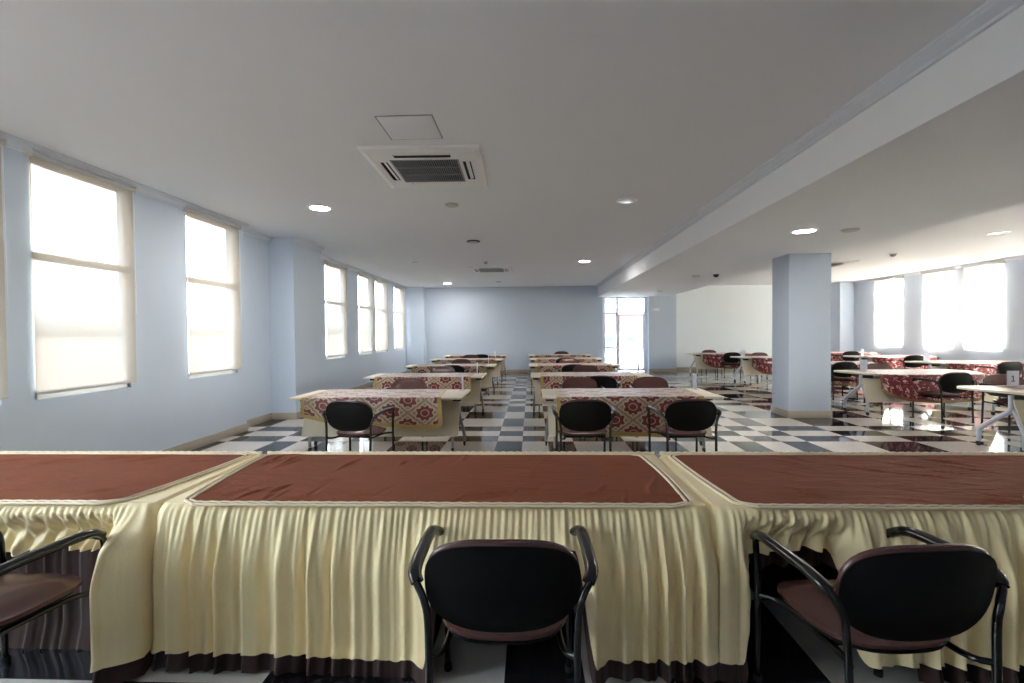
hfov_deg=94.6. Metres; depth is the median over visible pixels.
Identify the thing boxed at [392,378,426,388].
cushion
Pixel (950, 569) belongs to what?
cushion
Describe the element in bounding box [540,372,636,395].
table runner
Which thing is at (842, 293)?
wall
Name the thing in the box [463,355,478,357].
armchair
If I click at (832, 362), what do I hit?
table runner
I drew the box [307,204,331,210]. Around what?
recessed light
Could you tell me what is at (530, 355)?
table
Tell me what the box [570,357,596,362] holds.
table runner
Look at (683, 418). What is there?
armchair
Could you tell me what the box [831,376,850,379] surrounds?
seat cushion
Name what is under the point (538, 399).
table
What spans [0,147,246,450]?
wall
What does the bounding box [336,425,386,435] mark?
seat cushion
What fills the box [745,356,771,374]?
table runner
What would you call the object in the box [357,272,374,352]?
roller blind
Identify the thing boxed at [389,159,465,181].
grille
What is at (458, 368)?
armchair
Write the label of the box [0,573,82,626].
seat cushion
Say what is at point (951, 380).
cushion
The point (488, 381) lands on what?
table
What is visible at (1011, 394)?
table
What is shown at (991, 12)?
trim
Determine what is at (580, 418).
armchair
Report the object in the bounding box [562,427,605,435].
seat cushion
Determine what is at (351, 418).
armchair
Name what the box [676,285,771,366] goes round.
wall
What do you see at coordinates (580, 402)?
cushion
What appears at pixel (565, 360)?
armchair
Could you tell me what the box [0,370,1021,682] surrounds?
floor
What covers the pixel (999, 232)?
recessed light
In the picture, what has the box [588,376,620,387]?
armchair
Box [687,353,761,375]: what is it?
table
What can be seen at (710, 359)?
table runner
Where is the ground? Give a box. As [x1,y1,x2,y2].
[188,335,394,371]
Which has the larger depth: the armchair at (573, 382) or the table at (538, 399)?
the table at (538, 399)
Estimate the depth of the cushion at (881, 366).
9.26 m
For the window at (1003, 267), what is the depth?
11.29 m
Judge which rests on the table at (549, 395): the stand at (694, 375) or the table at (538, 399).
the stand at (694, 375)
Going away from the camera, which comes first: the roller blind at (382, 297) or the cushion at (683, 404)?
the cushion at (683, 404)
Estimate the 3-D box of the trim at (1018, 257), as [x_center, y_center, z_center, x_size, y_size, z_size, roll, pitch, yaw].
[11.409,-1.834,6.442,0.085,0.085,19.850,0,1,2]
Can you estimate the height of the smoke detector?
0.026 m
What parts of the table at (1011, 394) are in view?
leg frame, modesty panel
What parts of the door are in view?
pane, pane, pane, pane, pane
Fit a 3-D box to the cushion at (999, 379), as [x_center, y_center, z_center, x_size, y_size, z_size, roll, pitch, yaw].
[7.098,0.631,6.833,0.512,0.316,0.086,0,1,10]
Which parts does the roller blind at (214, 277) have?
pull chain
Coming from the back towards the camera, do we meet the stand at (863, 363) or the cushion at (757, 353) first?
the cushion at (757, 353)
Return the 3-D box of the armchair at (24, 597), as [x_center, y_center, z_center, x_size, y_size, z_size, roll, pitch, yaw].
[-2.042,1.043,1.819,0.655,0.783,0.530,0,1,8]
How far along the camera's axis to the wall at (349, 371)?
8.05 m
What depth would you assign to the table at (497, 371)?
13.38 m
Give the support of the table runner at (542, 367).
on the table at (534, 366)
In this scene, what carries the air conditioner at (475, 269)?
attached to the ceiling
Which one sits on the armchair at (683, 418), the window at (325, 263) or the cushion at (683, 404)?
the cushion at (683, 404)
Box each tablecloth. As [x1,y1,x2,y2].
[0,451,262,682]
[150,451,719,682]
[659,451,1023,682]
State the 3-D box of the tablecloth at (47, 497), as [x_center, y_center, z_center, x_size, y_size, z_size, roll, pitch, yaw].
[-2.807,1.073,2.577,2.618,0.732,1.288,0,1,2]
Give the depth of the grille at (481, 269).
12.22 m
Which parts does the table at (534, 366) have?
modesty panel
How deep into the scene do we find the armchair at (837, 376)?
9.82 m
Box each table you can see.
[288,389,469,451]
[363,373,486,415]
[404,364,496,395]
[429,358,503,383]
[443,355,506,376]
[529,354,592,375]
[529,357,603,380]
[529,363,620,393]
[531,372,652,414]
[541,388,723,451]
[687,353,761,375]
[730,356,767,382]
[834,369,996,415]
[843,355,940,361]
[905,360,1002,368]
[957,386,1023,451]
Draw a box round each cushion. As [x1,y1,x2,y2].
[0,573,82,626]
[329,400,372,412]
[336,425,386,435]
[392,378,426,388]
[428,539,577,561]
[443,615,567,641]
[561,399,608,405]
[562,377,596,387]
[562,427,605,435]
[656,425,706,435]
[665,399,713,410]
[702,350,715,352]
[751,352,767,355]
[777,578,950,650]
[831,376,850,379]
[835,543,991,595]
[867,363,891,369]
[894,367,918,368]
[919,390,962,395]
[938,372,970,388]
[983,374,1023,393]
[993,398,1018,403]
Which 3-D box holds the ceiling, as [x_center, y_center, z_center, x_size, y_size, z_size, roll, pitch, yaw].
[3.649,-1.945,7.174,16.250,0.250,21.300,0,1,2]
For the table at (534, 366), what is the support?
on the floor
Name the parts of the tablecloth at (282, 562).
satin panel, cord, cord, cord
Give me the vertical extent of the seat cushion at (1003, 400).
0.080 m
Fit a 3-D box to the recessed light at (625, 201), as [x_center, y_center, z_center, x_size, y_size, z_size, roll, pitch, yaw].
[1.455,-1.770,5.974,0.260,0.014,0.260,0,1,2]
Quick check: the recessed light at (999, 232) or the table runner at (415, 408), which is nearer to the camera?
the table runner at (415, 408)
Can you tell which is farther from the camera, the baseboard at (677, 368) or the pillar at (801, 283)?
the baseboard at (677, 368)
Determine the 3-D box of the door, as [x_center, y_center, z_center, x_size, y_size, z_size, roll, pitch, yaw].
[4.067,-0.262,17.153,1.640,2.700,0.134,0,1,2]
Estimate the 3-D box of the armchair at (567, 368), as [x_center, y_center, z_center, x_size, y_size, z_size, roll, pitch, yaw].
[1.300,0.856,10.055,0.655,0.783,0.530,0,1,2]
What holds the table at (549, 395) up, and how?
on the floor
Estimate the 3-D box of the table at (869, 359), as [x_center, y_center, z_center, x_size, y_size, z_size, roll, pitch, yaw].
[10.536,0.757,13.028,2.240,0.700,1.060,0,1,2]
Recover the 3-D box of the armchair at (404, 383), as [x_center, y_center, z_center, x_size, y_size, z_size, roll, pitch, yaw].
[-1.521,0.943,6.845,0.655,0.783,0.530,-1,1,-2]
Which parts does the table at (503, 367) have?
modesty panel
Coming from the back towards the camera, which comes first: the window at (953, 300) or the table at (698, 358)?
the table at (698, 358)
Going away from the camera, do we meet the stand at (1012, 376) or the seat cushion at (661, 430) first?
the seat cushion at (661, 430)
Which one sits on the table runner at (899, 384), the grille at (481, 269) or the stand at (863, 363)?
the stand at (863, 363)
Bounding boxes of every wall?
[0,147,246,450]
[243,234,405,419]
[405,287,426,370]
[426,286,602,369]
[647,294,675,371]
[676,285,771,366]
[831,282,853,351]
[854,259,1023,361]
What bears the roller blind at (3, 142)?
attached to the wall at (165, 408)
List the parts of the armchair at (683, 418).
frame, seat rail, frame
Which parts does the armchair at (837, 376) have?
frame, frame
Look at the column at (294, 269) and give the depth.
8.08 m
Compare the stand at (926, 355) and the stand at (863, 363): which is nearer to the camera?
the stand at (863, 363)
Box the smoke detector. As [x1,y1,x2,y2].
[467,240,479,242]
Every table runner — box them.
[300,389,447,428]
[374,372,475,395]
[412,363,487,379]
[436,358,495,369]
[449,355,464,357]
[488,354,501,357]
[535,354,585,360]
[536,358,558,362]
[537,363,611,372]
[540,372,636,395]
[553,388,703,436]
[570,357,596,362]
[699,352,751,368]
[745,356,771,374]
[831,351,865,360]
[831,361,859,369]
[831,373,858,385]
[849,355,937,368]
[852,369,986,402]
[926,360,1023,378]
[986,385,1023,388]
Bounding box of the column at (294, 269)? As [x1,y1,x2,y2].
[268,237,322,412]
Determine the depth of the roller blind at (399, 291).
15.93 m
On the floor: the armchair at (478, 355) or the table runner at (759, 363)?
the armchair at (478, 355)
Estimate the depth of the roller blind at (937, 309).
12.96 m
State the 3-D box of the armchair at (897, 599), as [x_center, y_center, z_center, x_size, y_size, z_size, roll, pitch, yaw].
[1.285,1.014,1.716,0.655,0.783,0.530,-1,1,-3]
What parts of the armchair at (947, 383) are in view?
frame, seat rail, frame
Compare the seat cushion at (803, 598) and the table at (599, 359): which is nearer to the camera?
the seat cushion at (803, 598)
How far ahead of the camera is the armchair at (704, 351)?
16.48 m
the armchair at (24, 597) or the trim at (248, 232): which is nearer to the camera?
the armchair at (24, 597)
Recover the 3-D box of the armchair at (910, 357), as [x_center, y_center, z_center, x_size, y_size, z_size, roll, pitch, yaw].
[10.275,0.732,12.277,0.655,0.783,0.530,0,1,2]
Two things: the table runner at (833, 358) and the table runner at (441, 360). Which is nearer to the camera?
the table runner at (441, 360)
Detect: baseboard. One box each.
[162,371,405,450]
[406,369,531,372]
[649,367,742,371]
[771,406,831,417]
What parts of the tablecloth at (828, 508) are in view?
cord, cord, cord, satin panel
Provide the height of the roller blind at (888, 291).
2.110 m
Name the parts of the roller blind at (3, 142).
pull chain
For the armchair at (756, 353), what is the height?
0.783 m
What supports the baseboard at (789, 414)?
attached to the pillar at (801, 283)
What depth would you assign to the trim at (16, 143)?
4.82 m
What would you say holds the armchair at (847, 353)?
on the floor
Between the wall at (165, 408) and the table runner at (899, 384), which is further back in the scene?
the table runner at (899, 384)
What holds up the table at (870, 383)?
on the floor
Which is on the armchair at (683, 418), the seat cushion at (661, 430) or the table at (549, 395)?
the seat cushion at (661, 430)
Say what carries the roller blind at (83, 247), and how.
attached to the window at (37, 397)
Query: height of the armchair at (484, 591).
0.783 m
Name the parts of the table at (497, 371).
modesty panel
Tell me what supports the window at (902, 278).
in the wall at (1013, 329)
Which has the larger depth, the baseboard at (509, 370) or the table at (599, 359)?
the baseboard at (509, 370)
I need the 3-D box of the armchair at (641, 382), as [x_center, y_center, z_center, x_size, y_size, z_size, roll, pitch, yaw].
[1.999,0.913,6.704,0.655,0.783,0.530,0,1,6]
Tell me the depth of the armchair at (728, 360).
14.56 m
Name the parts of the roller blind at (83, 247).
pull chain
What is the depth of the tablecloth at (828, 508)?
2.00 m
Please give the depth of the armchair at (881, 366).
9.26 m
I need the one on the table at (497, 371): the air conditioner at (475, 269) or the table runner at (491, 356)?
the table runner at (491, 356)
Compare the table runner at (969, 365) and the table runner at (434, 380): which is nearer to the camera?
the table runner at (434, 380)
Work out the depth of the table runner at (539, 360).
13.07 m
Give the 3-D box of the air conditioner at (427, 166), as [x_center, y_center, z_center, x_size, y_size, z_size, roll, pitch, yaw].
[-0.817,-1.712,4.714,1.080,0.040,1.140,-1,1,1]
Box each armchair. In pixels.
[0,529,106,664]
[322,400,395,450]
[383,378,430,437]
[408,525,597,682]
[426,366,457,372]
[445,365,469,372]
[451,359,470,363]
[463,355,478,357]
[477,354,489,357]
[551,399,616,451]
[555,351,568,353]
[557,364,580,371]
[558,377,604,388]
[559,358,578,362]
[572,365,601,371]
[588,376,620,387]
[628,377,677,387]
[646,399,721,451]
[701,350,715,373]
[717,352,740,377]
[750,352,767,379]
[750,526,1009,682]
[831,362,858,399]
[832,351,859,360]
[863,363,911,406]
[865,352,881,354]
[889,355,924,368]
[912,372,974,423]
[975,361,1023,398]
[979,374,1023,434]
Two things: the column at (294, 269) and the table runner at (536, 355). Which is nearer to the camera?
the column at (294, 269)
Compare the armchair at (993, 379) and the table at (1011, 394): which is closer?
the table at (1011, 394)
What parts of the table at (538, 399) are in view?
leg frame, modesty panel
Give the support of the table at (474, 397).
on the floor
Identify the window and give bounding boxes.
[28,158,129,399]
[185,212,236,378]
[325,263,344,358]
[876,278,902,346]
[925,300,953,348]
[965,267,1003,350]
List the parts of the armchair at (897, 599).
frame, seat rail, frame, seat rail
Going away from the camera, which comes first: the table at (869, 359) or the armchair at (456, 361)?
the armchair at (456, 361)
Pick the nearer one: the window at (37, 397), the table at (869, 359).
the window at (37, 397)
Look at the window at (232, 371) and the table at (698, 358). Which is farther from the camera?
the table at (698, 358)
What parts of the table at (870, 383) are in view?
leg frame, modesty panel, leg frame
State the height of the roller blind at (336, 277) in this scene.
2.110 m
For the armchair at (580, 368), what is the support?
on the floor
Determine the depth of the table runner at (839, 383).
10.12 m
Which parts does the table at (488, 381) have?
modesty panel, leg frame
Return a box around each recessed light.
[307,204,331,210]
[617,198,637,204]
[790,228,817,233]
[986,231,1010,234]
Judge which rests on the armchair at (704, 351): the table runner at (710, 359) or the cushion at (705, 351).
the cushion at (705, 351)
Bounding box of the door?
[602,297,646,370]
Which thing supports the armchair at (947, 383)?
on the floor
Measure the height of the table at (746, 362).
0.700 m
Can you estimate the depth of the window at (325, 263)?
10.57 m
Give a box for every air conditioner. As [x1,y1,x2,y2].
[357,144,487,187]
[468,266,512,272]
[831,260,858,266]
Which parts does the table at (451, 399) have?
leg frame, modesty panel, leg frame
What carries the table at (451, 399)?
on the floor
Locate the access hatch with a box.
[374,114,442,139]
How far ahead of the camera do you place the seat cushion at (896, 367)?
12.18 m
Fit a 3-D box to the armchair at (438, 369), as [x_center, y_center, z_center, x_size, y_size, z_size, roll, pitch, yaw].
[-1.409,0.894,9.372,0.655,0.783,0.530,0,1,2]
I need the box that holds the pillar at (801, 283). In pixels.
[772,253,830,410]
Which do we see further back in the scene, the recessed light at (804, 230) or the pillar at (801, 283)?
the pillar at (801, 283)
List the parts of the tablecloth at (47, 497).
satin panel, cord, cord, cord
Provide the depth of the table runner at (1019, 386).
6.01 m
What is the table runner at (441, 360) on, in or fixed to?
on the table at (497, 371)
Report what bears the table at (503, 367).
on the floor
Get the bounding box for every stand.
[693,373,696,388]
[860,360,866,369]
[924,353,928,360]
[1007,371,1018,385]
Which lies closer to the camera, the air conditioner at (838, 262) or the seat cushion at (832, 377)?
the seat cushion at (832, 377)
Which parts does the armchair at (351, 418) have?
frame, seat rail, frame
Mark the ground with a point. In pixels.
(326, 335)
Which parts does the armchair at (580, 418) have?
frame, frame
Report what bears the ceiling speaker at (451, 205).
attached to the ceiling
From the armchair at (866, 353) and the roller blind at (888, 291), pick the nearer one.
the armchair at (866, 353)
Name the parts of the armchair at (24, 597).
frame, seat rail, frame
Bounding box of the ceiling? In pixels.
[0,0,1023,287]
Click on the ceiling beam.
(946, 145)
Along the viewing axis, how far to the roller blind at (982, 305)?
11.67 m
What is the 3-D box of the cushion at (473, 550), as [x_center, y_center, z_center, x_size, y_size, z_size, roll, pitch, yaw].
[-0.032,0.796,1.555,0.512,0.316,0.086,0,1,1]
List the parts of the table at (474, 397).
modesty panel, leg frame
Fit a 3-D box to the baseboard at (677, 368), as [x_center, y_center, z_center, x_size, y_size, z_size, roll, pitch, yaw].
[8.155,0.996,17.019,6.520,0.115,0.584,0,1,2]
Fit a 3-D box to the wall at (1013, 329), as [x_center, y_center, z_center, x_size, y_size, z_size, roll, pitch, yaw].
[11.545,-0.335,6.841,0.130,3.100,21.200,0,1,2]
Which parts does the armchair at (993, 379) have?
seat rail, frame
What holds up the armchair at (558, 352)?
on the floor
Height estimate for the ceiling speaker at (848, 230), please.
0.026 m
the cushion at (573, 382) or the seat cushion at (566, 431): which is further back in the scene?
the cushion at (573, 382)
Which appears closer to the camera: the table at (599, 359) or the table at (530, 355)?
the table at (599, 359)
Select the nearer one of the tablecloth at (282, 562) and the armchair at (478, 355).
the tablecloth at (282, 562)
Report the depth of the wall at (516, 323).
17.05 m
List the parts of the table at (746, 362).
leg frame, modesty panel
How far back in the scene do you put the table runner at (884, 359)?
12.52 m
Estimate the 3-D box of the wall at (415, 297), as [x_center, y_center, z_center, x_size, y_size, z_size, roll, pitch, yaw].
[-3.451,-0.391,17.002,0.650,3.100,0.390,0,1,2]
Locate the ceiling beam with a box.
[598,5,1023,296]
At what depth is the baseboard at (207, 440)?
6.87 m
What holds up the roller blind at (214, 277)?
attached to the window at (232, 371)
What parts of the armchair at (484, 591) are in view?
frame, seat rail, seat rail, frame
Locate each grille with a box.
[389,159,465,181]
[478,268,504,271]
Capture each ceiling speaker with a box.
[445,203,457,207]
[840,228,859,232]
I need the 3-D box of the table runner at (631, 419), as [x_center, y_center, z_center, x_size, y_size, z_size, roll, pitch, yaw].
[1.377,0.853,5.801,1.696,0.467,0.866,0,1,2]
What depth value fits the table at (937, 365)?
10.37 m
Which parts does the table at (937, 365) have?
modesty panel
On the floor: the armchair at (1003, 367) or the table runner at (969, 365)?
the armchair at (1003, 367)
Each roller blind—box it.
[0,139,8,399]
[23,148,136,394]
[183,206,241,375]
[324,260,348,356]
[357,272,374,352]
[375,278,388,350]
[393,284,405,348]
[873,276,903,345]
[921,268,955,347]
[961,260,1005,348]
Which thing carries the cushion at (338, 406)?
on the armchair at (351, 418)
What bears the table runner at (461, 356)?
on the table at (503, 367)
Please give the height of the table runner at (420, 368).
0.346 m
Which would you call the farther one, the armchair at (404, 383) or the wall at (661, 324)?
the wall at (661, 324)
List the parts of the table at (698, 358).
leg frame, modesty panel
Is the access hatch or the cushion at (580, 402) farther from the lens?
the cushion at (580, 402)
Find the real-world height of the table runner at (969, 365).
0.467 m
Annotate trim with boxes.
[0,130,248,230]
[243,228,406,287]
[595,0,1023,287]
[852,255,1023,283]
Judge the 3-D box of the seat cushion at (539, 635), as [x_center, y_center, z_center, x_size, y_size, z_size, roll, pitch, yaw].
[-0.025,0.989,1.817,0.470,0.080,0.450,0,1,1]
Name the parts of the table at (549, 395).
leg frame, modesty panel, leg frame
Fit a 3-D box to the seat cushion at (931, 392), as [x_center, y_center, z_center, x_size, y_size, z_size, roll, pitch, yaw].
[6.811,0.819,7.512,0.470,0.080,0.450,-1,1,-2]

